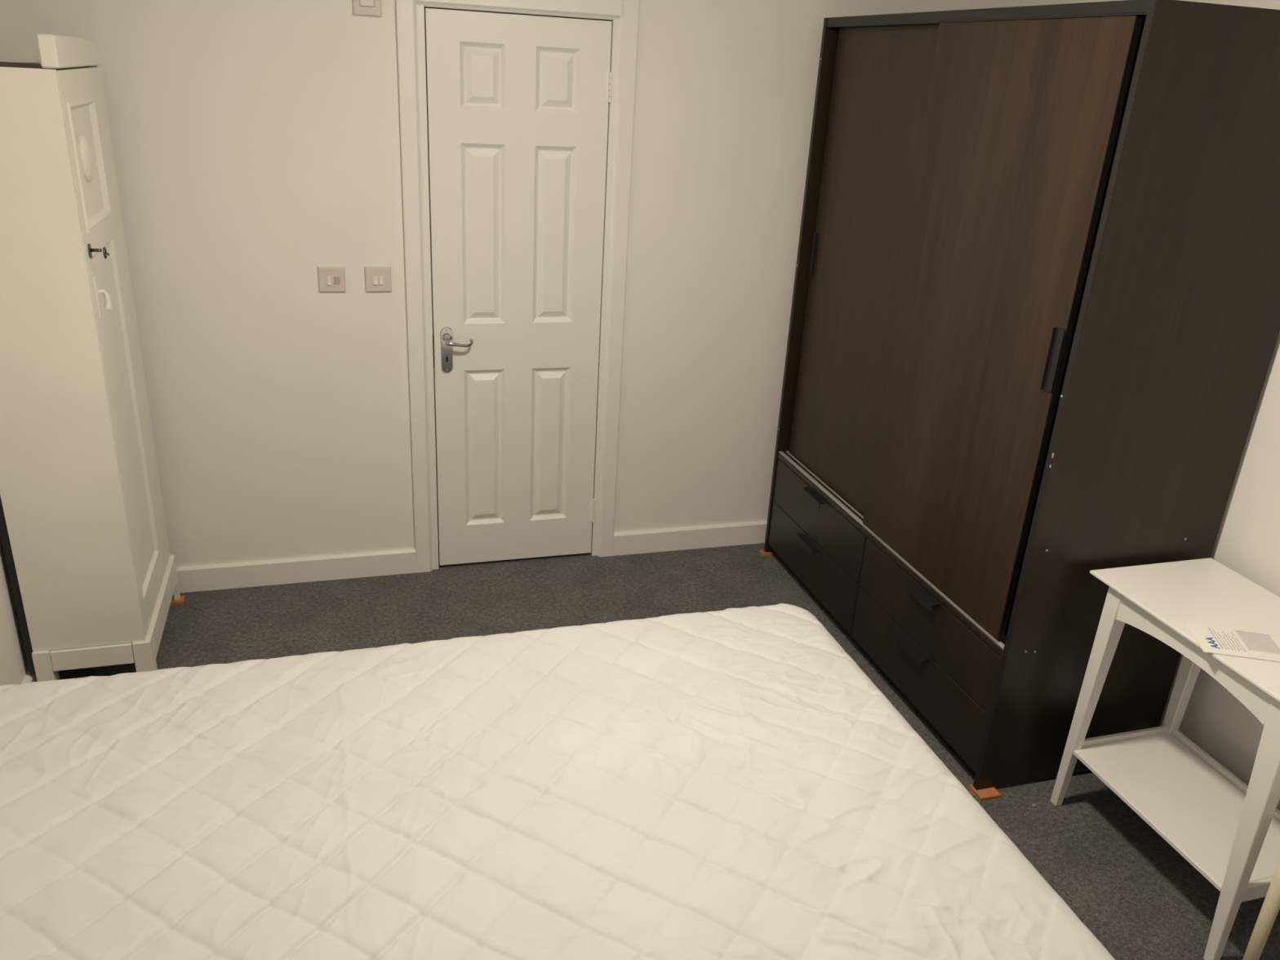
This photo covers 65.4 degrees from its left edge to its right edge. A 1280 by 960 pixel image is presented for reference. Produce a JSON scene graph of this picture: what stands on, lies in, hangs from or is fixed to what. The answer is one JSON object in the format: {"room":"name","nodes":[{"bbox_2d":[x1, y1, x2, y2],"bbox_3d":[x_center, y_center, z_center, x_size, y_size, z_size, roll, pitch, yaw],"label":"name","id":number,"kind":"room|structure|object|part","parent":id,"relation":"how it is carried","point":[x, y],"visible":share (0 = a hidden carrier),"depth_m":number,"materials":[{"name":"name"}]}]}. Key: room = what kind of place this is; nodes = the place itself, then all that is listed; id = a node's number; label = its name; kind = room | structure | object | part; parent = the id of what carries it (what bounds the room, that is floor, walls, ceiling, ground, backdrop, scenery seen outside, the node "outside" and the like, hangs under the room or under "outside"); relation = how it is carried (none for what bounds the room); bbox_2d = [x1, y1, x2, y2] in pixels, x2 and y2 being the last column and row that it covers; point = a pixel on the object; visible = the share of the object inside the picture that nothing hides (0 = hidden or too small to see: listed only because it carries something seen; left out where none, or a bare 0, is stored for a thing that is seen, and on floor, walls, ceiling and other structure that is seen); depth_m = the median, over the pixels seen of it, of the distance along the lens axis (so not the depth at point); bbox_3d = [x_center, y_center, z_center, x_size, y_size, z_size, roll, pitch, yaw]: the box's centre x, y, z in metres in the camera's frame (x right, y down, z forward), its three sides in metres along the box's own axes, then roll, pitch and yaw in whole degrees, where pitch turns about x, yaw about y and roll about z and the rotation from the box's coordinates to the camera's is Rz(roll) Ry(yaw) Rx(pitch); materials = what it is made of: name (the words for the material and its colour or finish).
{"room":"bedroom","nodes":[
{"label":"bedroom","id":0,"kind":"room"},
{"bbox_2d":[0,536,28,685],"bbox_3d":[-1.465,0.018,1.430,0.100,2.460,3.980,-4,24,-16],"label":"wall","id":1,"kind":"structure","parent":0,"point":[14,668],"depth_m":2.86,"materials":[{"name":"paint"}]},
{"bbox_2d":[22,670,37,684],"bbox_3d":[-1.472,1.104,1.899,0.018,0.097,3.780,-4,24,-16],"label":"baseboard","id":2,"kind":"structure","parent":1,"relation":"attached to","point":[28,678],"depth_m":2.97,"materials":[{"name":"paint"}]},
{"bbox_2d":[0,0,967,567],"bbox_3d":[-0.414,-0.824,3.610,3.247,2.460,0.100,-4,24,-16],"label":"wall","id":3,"kind":"structure","parent":0,"point":[256,144],"depth_m":3.50,"materials":[{"name":"paint"}]},
{"bbox_2d":[176,548,416,592],"bbox_3d":[-1.436,0.350,3.722,1.175,0.097,0.018,-4,24,-16],"label":"baseboard","id":4,"kind":"structure","parent":3,"relation":"attached to","point":[348,566],"depth_m":3.75,"materials":[{"name":"paint"}]},
{"bbox_2d":[317,266,346,292],"bbox_3d":[-1.050,-0.683,3.400,0.087,0.087,0.015,-4,24,-16],"label":"switch","id":5,"kind":"object","parent":3,"relation":"attached to","point":[331,278],"visible":1,"depth_m":3.40,"materials":[{"name":"plastic"}]},
{"bbox_2d":[352,0,382,17],"bbox_3d":[-0.852,-1.496,3.112,0.087,0.087,0.015,-4,24,-16],"label":"switch","id":6,"kind":"object","parent":3,"relation":"attached to","point":[360,7],"visible":1,"depth_m":3.12,"materials":[{"name":"plastic"}]},
{"bbox_3d":[-0.851,-1.495,3.110,0.046,0.035,0.002,-4,24,-16],"label":"rocker frame","id":7,"kind":"part","parent":6,"relation":"part of","materials":[{"name":"white plastic"}]},
{"bbox_2d":[364,266,391,292],"bbox_3d":[-0.903,-0.693,3.444,0.087,0.087,0.015,-4,24,-16],"label":"light switch","id":8,"kind":"object","parent":3,"relation":"attached to","point":[378,278],"visible":1,"depth_m":3.44,"materials":[{"name":"plastic"}]},
{"bbox_2d":[395,0,432,573],"bbox_3d":[-0.789,-0.601,3.518,0.064,2.078,0.019,-4,24,-16],"label":"trim","id":9,"kind":"structure","parent":3,"relation":"attached to","point":[406,10],"depth_m":3.46,"materials":[{"name":"paint"}]},
{"bbox_2d":[417,4,439,569],"bbox_3d":[-0.764,-0.606,3.583,0.026,2.040,0.096,-4,24,-16],"label":"trim","id":10,"kind":"structure","parent":3,"relation":"attached to","point":[420,8],"depth_m":3.48,"materials":[{"name":"paint"}]},
{"bbox_2d":[424,7,608,562],"bbox_3d":[-0.457,-0.629,3.684,0.622,2.038,0.005,-4,24,-16],"label":"trim","id":11,"kind":"structure","parent":3,"relation":"attached to","point":[424,7],"depth_m":3.33,"materials":[{"name":"white wood"}]},
{"bbox_2d":[416,0,621,20],"bbox_3d":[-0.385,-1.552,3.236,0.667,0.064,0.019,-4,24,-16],"label":"trim","id":12,"kind":"structure","parent":3,"relation":"attached to","point":[606,9],"depth_m":3.26,"materials":[{"name":"paint"}]},
{"bbox_2d":[424,8,613,565],"bbox_3d":[-0.435,-0.597,3.633,0.632,1.993,0.098,-4,24,-16],"label":"door","id":13,"kind":"structure","parent":3,"relation":"in","point":[517,104],"depth_m":3.58,"materials":[{"name":"paint"}]},
{"bbox_3d":[-0.749,-0.471,3.606,0.002,0.124,0.026,-4,24,-16],"label":"strike plate","id":14,"kind":"part","parent":13,"relation":"part of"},
{"bbox_3d":[-0.699,-0.470,3.611,0.041,0.170,0.007,-4,24,-16],"label":"handle plate","id":15,"kind":"part","parent":13,"relation":"part of","materials":[{"name":"silver metal"}]},
{"bbox_3d":[-0.652,-0.501,3.581,0.105,0.041,0.056,-4,24,-16],"label":"lever","id":16,"kind":"part","parent":13,"relation":"part of","materials":[{"name":"silver metal"}]},
{"bbox_3d":[-0.521,-1.336,3.304,0.150,0.206,0.013,-4,24,-16],"label":"panel","id":17,"kind":"part","parent":13,"relation":"part of","materials":[{"name":"paint"}]},
{"bbox_3d":[-0.549,-0.855,3.503,0.150,0.620,0.013,-4,24,-16],"label":"panel","id":18,"kind":"part","parent":13,"relation":"part of","materials":[{"name":"paint"}]},
{"bbox_3d":[-0.592,-0.119,3.809,0.150,0.628,0.013,-4,24,-16],"label":"panel","id":19,"kind":"part","parent":13,"relation":"part of","materials":[{"name":"paint"}]},
{"bbox_3d":[-0.351,-0.135,3.880,0.150,0.628,0.013,-4,24,-16],"label":"panel","id":20,"kind":"part","parent":13,"relation":"part of","materials":[{"name":"paint"}]},
{"bbox_3d":[-0.308,-0.871,3.575,0.150,0.620,0.013,-4,24,-16],"label":"panel","id":21,"kind":"part","parent":13,"relation":"part of","materials":[{"name":"paint"}]},
{"bbox_3d":[-0.280,-1.351,3.375,0.150,0.206,0.013,-4,24,-16],"label":"panel","id":22,"kind":"part","parent":13,"relation":"part of","materials":[{"name":"paint"}]},
{"bbox_2d":[590,0,639,556],"bbox_3d":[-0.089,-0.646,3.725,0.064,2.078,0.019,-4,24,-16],"label":"trim","id":23,"kind":"structure","parent":3,"relation":"attached to","point":[629,17],"depth_m":3.65,"materials":[{"name":"paint"}]},
{"bbox_2d":[613,520,767,555],"bbox_3d":[0.481,0.228,4.289,1.241,0.097,0.018,-4,24,-16],"label":"baseboard","id":24,"kind":"structure","parent":3,"relation":"attached to","point":[636,542],"depth_m":4.20,"materials":[{"name":"paint"}]},
{"bbox_2d":[57,542,1279,959],"bbox_3d":[0.026,1.030,2.521,3.447,0.080,4.280,-4,24,-16],"label":"floor","id":25,"kind":"structure","parent":0,"point":[1135,893],"depth_m":3.48,"materials":[{"name":"grey carpet"}]},
{"bbox_2d":[0,33,180,681],"bbox_3d":[-1.678,-0.306,2.956,0.368,1.866,0.595,-4,24,-16],"label":"tall cabinet","id":26,"kind":"object","parent":25,"relation":"on","point":[92,572],"visible":0.98,"depth_m":2.77,"materials":[{"name":"white paint"}]},
{"bbox_3d":[-1.845,-0.304,2.909,0.022,1.682,0.577,-4,24,-16],"label":"panel","id":27,"kind":"part","parent":26,"relation":"part of","materials":[{"name":"white wood"}]},
{"bbox_3d":[-1.775,-0.462,3.183,0.286,1.608,0.018,-4,24,-16],"label":"panel","id":28,"kind":"part","parent":26,"relation":"part of","materials":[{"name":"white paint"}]},
{"bbox_3d":[-1.781,0.584,2.999,0.046,0.181,0.050,-4,24,-16],"label":"leg","id":29,"kind":"part","parent":26,"relation":"part of","materials":[{"name":"white paint"}]},
{"bbox_3d":[-1.501,-1.134,2.637,0.039,0.075,0.544,-4,24,-16],"label":"cornice","id":30,"kind":"part","parent":26,"relation":"part of","materials":[{"name":"white paint"}]},
{"bbox_3d":[-1.614,-0.246,2.686,0.286,1.608,0.018,-4,24,-16],"label":"panel","id":31,"kind":"part","parent":26,"relation":"part of","materials":[{"name":"white paint"}]},
{"bbox_3d":[-1.493,-0.859,2.704,0.015,0.324,0.330,-4,24,-16],"label":"cupboard panel","id":32,"kind":"part","parent":26,"relation":"part of","materials":[{"name":"white paint"}]},
{"bbox_3d":[-1.451,-0.604,2.631,0.004,0.037,0.022,-4,24,-16],"label":"lock plate","id":33,"kind":"part","parent":26,"relation":"part of","materials":[{"name":"metal"}]},
{"bbox_3d":[-1.647,0.530,3.003,0.219,0.066,0.022,-4,24,-16],"label":"plinth rail","id":34,"kind":"part","parent":26,"relation":"part of","materials":[{"name":"white paint"}]},
{"bbox_3d":[-1.458,-0.498,2.701,0.023,0.110,0.047,13,24,22],"label":"drop handle","id":35,"kind":"part","parent":26,"relation":"part of","materials":[{"name":"paint"}]},
{"bbox_3d":[-1.550,-0.363,2.977,0.016,1.608,0.583,-4,24,-16],"label":"frame","id":36,"kind":"part","parent":26,"relation":"part of","materials":[{"name":"white paint"}]},
{"bbox_3d":[-1.543,-0.360,2.958,0.018,1.592,0.520,-4,24,-16],"label":"cupboard door","id":37,"kind":"part","parent":26,"relation":"part of","materials":[{"name":"white paint"}]},
{"bbox_3d":[-1.536,-0.174,2.987,0.011,1.035,0.330,-4,24,-16],"label":"cupboard panel","id":38,"kind":"part","parent":26,"relation":"part of","materials":[{"name":"white paint"}]},
{"bbox_3d":[-1.523,0.568,3.075,0.050,0.181,0.050,-4,24,-16],"label":"leg","id":39,"kind":"part","parent":26,"relation":"part of","materials":[{"name":"white paint"}]},
{"bbox_3d":[-1.589,0.417,3.314,0.022,0.089,0.519,-4,24,-16],"label":"plinth rail","id":40,"kind":"part","parent":26,"relation":"part of","materials":[{"name":"white paint"}]},
{"bbox_3d":[-1.666,0.349,3.569,0.018,0.171,0.024,-4,24,-16],"label":"leg","id":41,"kind":"part","parent":26,"relation":"part of","materials":[{"name":"white paint"}]},
{"bbox_2d":[170,595,185,604],"bbox_3d":[-1.681,0.435,3.596,0.070,0.010,0.045,-4,24,-16],"label":"wooden shim","id":42,"kind":"object","parent":25,"relation":"on","point":[181,601],"visible":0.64,"depth_m":3.59,"materials":[{"name":"orange wood"}]},
{"bbox_2d":[759,549,773,555],"bbox_3d":[0.532,0.307,4.216,0.050,0.011,0.035,-4,24,-16],"label":"wooden shim","id":43,"kind":"object","parent":25,"relation":"on","point":[762,553],"visible":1,"depth_m":4.20,"materials":[{"name":"orange wood"}]},
{"bbox_2d":[968,784,1000,801],"bbox_3d":[0.990,0.894,2.865,0.066,0.011,0.060,-4,24,-16],"label":"wooden shim","id":44,"kind":"object","parent":25,"relation":"on","point":[989,793],"visible":0.79,"depth_m":2.85,"materials":[{"name":"orange wood"}]},
{"bbox_2d":[764,0,1279,790],"bbox_3d":[1.080,-0.364,3.233,0.628,2.062,1.550,-4,24,-16],"label":"wardrobe","id":45,"kind":"object","parent":25,"relation":"on","point":[1033,330],"visible":0.96,"depth_m":2.68,"materials":[{"name":"brown wood"}]},
{"bbox_3d":[0.873,-0.662,3.907,0.606,2.050,0.019,-4,24,-16],"label":"panel","id":46,"kind":"part","parent":45,"relation":"part of","materials":[{"name":"brown wood"}]},
{"bbox_3d":[0.638,0.246,3.799,0.028,0.026,0.146,-4,24,-16],"label":"drawer handle","id":47,"kind":"part","parent":45,"relation":"part of","materials":[{"name":"black metal"}]},
{"bbox_3d":[0.641,-0.835,3.701,0.016,0.159,0.028,-4,24,-16],"label":"door handle","id":48,"kind":"part","parent":45,"relation":"part of","materials":[{"name":"black metal"}]},
{"bbox_3d":[0.648,0.066,3.724,0.028,0.026,0.146,-4,24,-16],"label":"drawer handle","id":49,"kind":"part","parent":45,"relation":"part of","materials":[{"name":"black metal"}]},
{"bbox_3d":[0.655,0.318,3.829,0.018,0.199,0.736,-4,24,-16],"label":"drawer","id":50,"kind":"part","parent":45,"relation":"part of","materials":[{"name":"brown wood"}]},
{"bbox_3d":[0.666,0.138,3.754,0.018,0.184,0.736,-4,24,-16],"label":"drawer","id":51,"kind":"part","parent":45,"relation":"part of","materials":[{"name":"brown wood"}]},
{"bbox_3d":[0.757,-0.689,3.394,0.020,1.560,0.750,-4,24,-16],"label":"sliding door","id":52,"kind":"part","parent":45,"relation":"part of","materials":[{"name":"brown wood"}]},
{"bbox_2d":[777,452,1031,656],"bbox_3d":[1.056,0.169,3.457,0.596,0.020,1.511,-4,24,-16],"label":"sliding door rail","id":53,"kind":"object","parent":45,"relation":"attached to","point":[817,486],"depth_m":3.26,"materials":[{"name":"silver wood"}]},
{"bbox_3d":[0.855,0.537,3.128,0.028,0.026,0.146,-4,24,-16],"label":"drawer handle","id":54,"kind":"part","parent":45,"relation":"part of","materials":[{"name":"black metal"}]},
{"bbox_3d":[0.870,0.606,3.165,0.018,0.199,0.764,-4,24,-16],"label":"drawer","id":55,"kind":"part","parent":45,"relation":"part of","materials":[{"name":"brown wood"}]},
{"bbox_3d":[0.865,0.357,3.053,0.028,0.026,0.146,-4,24,-16],"label":"drawer handle","id":56,"kind":"part","parent":45,"relation":"part of","materials":[{"name":"black metal"}]},
{"bbox_3d":[0.881,0.426,3.090,0.018,0.184,0.764,-4,24,-16],"label":"drawer","id":57,"kind":"part","parent":45,"relation":"part of","materials":[{"name":"brown wood"}]},
{"bbox_3d":[1.146,-1.304,2.847,0.606,0.026,1.511,-4,24,-16],"label":"panel","id":58,"kind":"part","parent":45,"relation":"part of","materials":[{"name":"black wood"}]},
{"bbox_3d":[0.922,-0.425,2.780,0.020,1.560,0.768,-4,24,-16],"label":"sliding door","id":59,"kind":"part","parent":45,"relation":"part of","materials":[{"name":"brown wood"}]},
{"bbox_3d":[1.013,-0.294,2.448,0.016,0.159,0.033,-4,24,-16],"label":"door handle","id":60,"kind":"part","parent":45,"relation":"part of","materials":[{"name":"black metal"}]},
{"bbox_3d":[1.377,-0.386,3.320,0.008,2.004,1.511,-4,24,-16],"label":"panel","id":61,"kind":"part","parent":45,"relation":"part of","materials":[{"name":"black wood"}]},
{"bbox_3d":[1.308,-0.079,2.561,0.606,2.050,0.019,-4,24,-16],"label":"panel","id":62,"kind":"part","parent":45,"relation":"part of","materials":[{"name":"brown wood"}]},
{"bbox_2d":[1050,557,1279,959],"bbox_3d":[1.444,0.684,2.511,0.398,0.720,0.670,-4,24,-16],"label":"side table","id":63,"kind":"object","parent":25,"relation":"on","point":[1228,828],"visible":0.99,"depth_m":2.52,"materials":[{"name":"paint"}]},
{"bbox_3d":[1.220,0.598,2.698,0.048,0.712,0.053,-4,24,-16],"label":"leg","id":64,"kind":"part","parent":63,"relation":"part of","materials":[{"name":"paint"}]},
{"bbox_3d":[1.360,0.735,2.814,0.312,0.048,0.012,-4,24,-16],"label":"shelf rail","id":65,"kind":"part","parent":63,"relation":"part of","materials":[{"name":"paint"}]},
{"bbox_2d":[1072,732,1279,891],"bbox_3d":[1.425,0.836,2.578,0.333,0.014,0.524,-4,24,-16],"label":"shelf","id":66,"kind":"object","parent":63,"relation":"attached to","point":[1191,800],"depth_m":2.60,"materials":[{"name":"paint"}]},
{"bbox_3d":[1.522,0.578,2.787,0.046,0.712,0.053,-4,24,-16],"label":"leg","id":67,"kind":"part","parent":63,"relation":"part of","materials":[{"name":"paint"}]},
{"bbox_3d":[1.593,0.828,2.622,0.014,0.048,0.529,-4,24,-16],"label":"shelf rail","id":68,"kind":"part","parent":63,"relation":"part of","materials":[{"name":"paint"}]},
{"bbox_2d":[1184,621,1279,662],"bbox_3d":[1.406,0.377,2.298,0.230,0.002,0.137,7,23,8],"label":"letter","id":69,"kind":"object","parent":63,"relation":"on","point":[1216,639],"visible":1,"depth_m":2.30,"materials":[{"name":"paper"}]},
{"bbox_3d":[1.367,0.795,2.242,0.048,0.712,0.082,-4,24,-16],"label":"leg","id":70,"kind":"part","parent":63,"relation":"part of","materials":[{"name":"paint"}]},
{"bbox_3d":[1.513,0.946,2.339,0.312,0.044,0.014,-4,24,-16],"label":"shelf rail","id":71,"kind":"part","parent":63,"relation":"part of","materials":[{"name":"paint"}]},
{"bbox_2d":[1242,859,1279,959],"bbox_3d":[1.557,1.023,2.034,0.374,0.470,0.406,-4,24,-16],"label":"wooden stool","id":72,"kind":"object","parent":25,"relation":"on","point":[1270,908],"visible":1,"depth_m":2.13,"materials":[{"name":"beige paint"}]},
{"bbox_3d":[-0.331,1.036,1.960,1.986,0.300,1.440,-4,24,-16],"label":"bed base","id":73,"kind":"object","parent":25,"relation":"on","visible":0},
{"bbox_2d":[0,603,1115,959],"bbox_3d":[-0.314,0.775,1.855,2.058,0.262,1.512,-4,24,-16],"label":"mattress","id":74,"kind":"object","parent":73,"relation":"on","point":[729,784],"visible":1,"depth_m":1.89,"materials":[{"name":"white fabric"}]},
{"bbox_2d":[965,0,1279,810],"bbox_3d":[1.739,-0.187,2.377,0.100,2.460,3.980,-4,24,-16],"label":"wall","id":75,"kind":"structure","parent":0,"point":[1247,543],"depth_m":2.68,"materials":[{"name":"paint"}]}
]}

